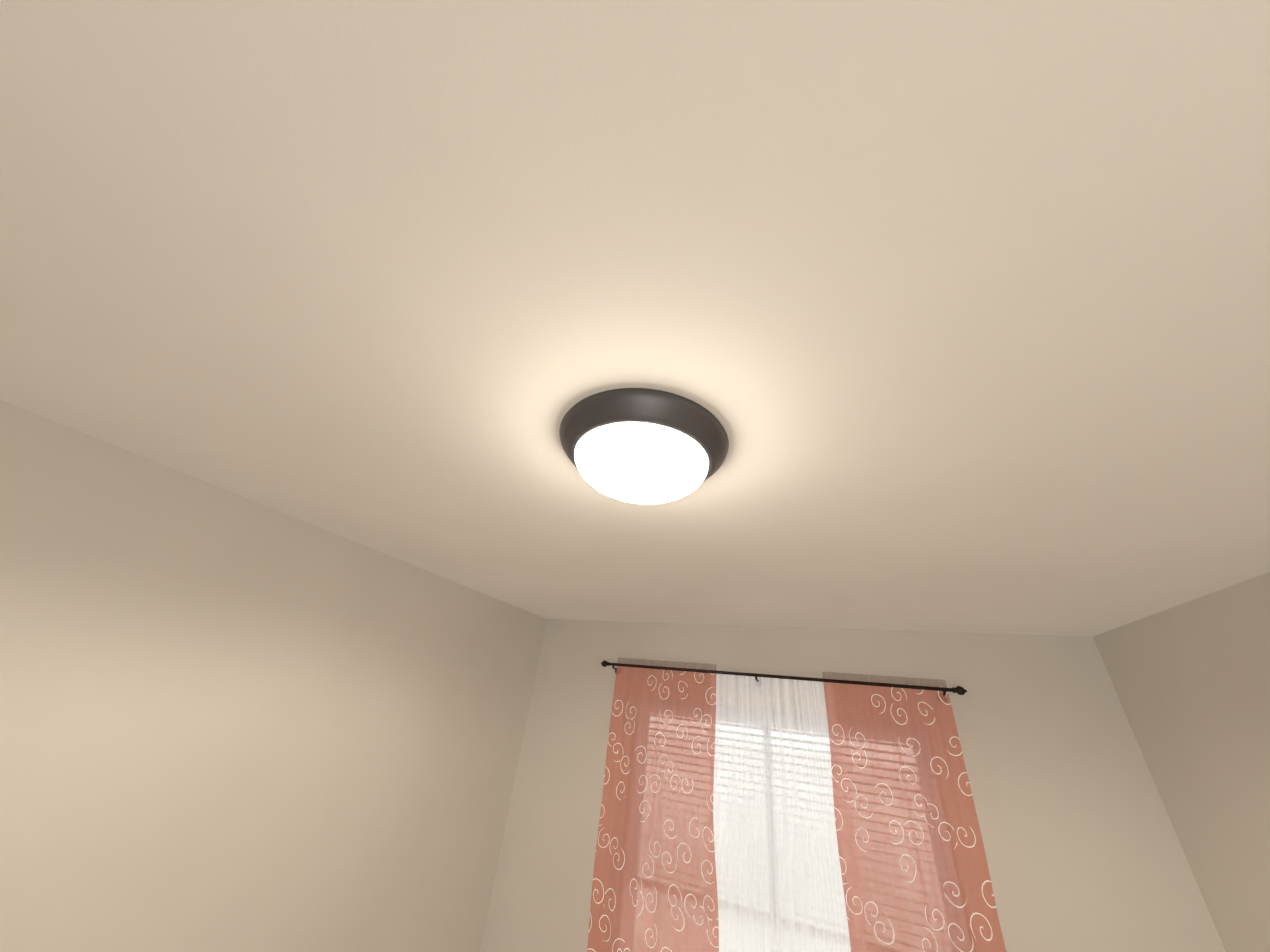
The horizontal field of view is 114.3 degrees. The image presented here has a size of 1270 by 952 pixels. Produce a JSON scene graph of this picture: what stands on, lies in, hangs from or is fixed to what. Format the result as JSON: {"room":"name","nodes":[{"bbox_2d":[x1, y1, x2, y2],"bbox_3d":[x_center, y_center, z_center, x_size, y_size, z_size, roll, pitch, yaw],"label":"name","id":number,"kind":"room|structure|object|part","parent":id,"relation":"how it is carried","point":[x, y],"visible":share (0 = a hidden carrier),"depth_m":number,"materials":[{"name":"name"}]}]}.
{"room":"bedroom","nodes":[
{"label":"bedroom","id":0,"kind":"room"},
{"bbox_2d":[0,400,546,951],"bbox_3d":[-1.723,0.944,0.565,0.150,2.440,4.730,-6,-32,22],"label":"wall","id":1,"kind":"structure","parent":0,"point":[230,722],"depth_m":1.35,"materials":[{"name":"beige paint"}]},
{"bbox_2d":[0,0,1269,636],"bbox_3d":[-0.122,-0.278,0.664,3.280,0.100,4.880,-6,-32,22],"label":"ceiling","id":2,"kind":"structure","parent":0,"point":[942,314],"depth_m":0.56,"materials":[{"name":"beige paint"}]},
{"bbox_2d":[559,388,728,503],"bbox_3d":[0.012,-0.019,0.870,0.366,0.117,0.366,-6,-32,22],"label":"ceiling light","id":3,"kind":"object","parent":2,"relation":"attached to","point":[641,446],"visible":1,"depth_m":0.78,"materials":[{"name":"white glass"}]},
{"bbox_2d":[480,619,1225,951],"bbox_3d":[0.631,1.983,1.899,3.280,2.440,0.150,-6,-32,22],"label":"wall","id":4,"kind":"structure","parent":0,"point":[1084,851],"depth_m":1.89,"materials":[{"name":"beige paint"}]},
{"bbox_2d":[737,708,814,947],"bbox_3d":[0.675,1.829,2.016,1.505,1.170,0.074,-6,-32,22],"label":"window","id":5,"kind":"structure","parent":4,"relation":"in","point":[790,840],"depth_m":1.99,"materials":[{"name":"white plastic"}]},
{"bbox_2d":[737,709,814,936],"bbox_3d":[0.666,1.649,2.042,1.493,0.828,0.068,-6,-32,22],"label":"window blind","id":6,"kind":"object","parent":5,"relation":"attached to","point":[783,721],"depth_m":2.04,"materials":[{"name":"white"}]},
{"bbox_2d":[587,657,1005,951],"bbox_3d":[0.562,2.009,1.754,1.893,2.179,0.104,-6,-32,22],"label":"curtains","id":7,"kind":"object","parent":4,"relation":"attached to","point":[897,859],"visible":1,"depth_m":1.94,"materials":[{"name":"pink fabric"}]},
{"bbox_3d":[0.668,1.119,2.260,1.893,0.071,0.104,-6,-32,22],"label":"rod","id":8,"kind":"part","parent":7,"relation":"part of","materials":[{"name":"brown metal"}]},
{"bbox_2d":[1093,572,1269,951],"bbox_3d":[1.162,0.621,-0.605,0.150,2.440,4.730,-6,-32,22],"label":"wall","id":9,"kind":"structure","parent":0,"point":[1190,680],"depth_m":1.35,"materials":[{"name":"beige paint"}]},
{"label":"outside","id":10,"kind":"structure","parent":0,"visible":0},
{"bbox_2d":[737,727,815,951],"bbox_3d":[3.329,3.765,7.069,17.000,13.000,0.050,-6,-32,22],"label":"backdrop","id":11,"kind":"structure","parent":10,"point":[787,760],"depth_m":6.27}
]}

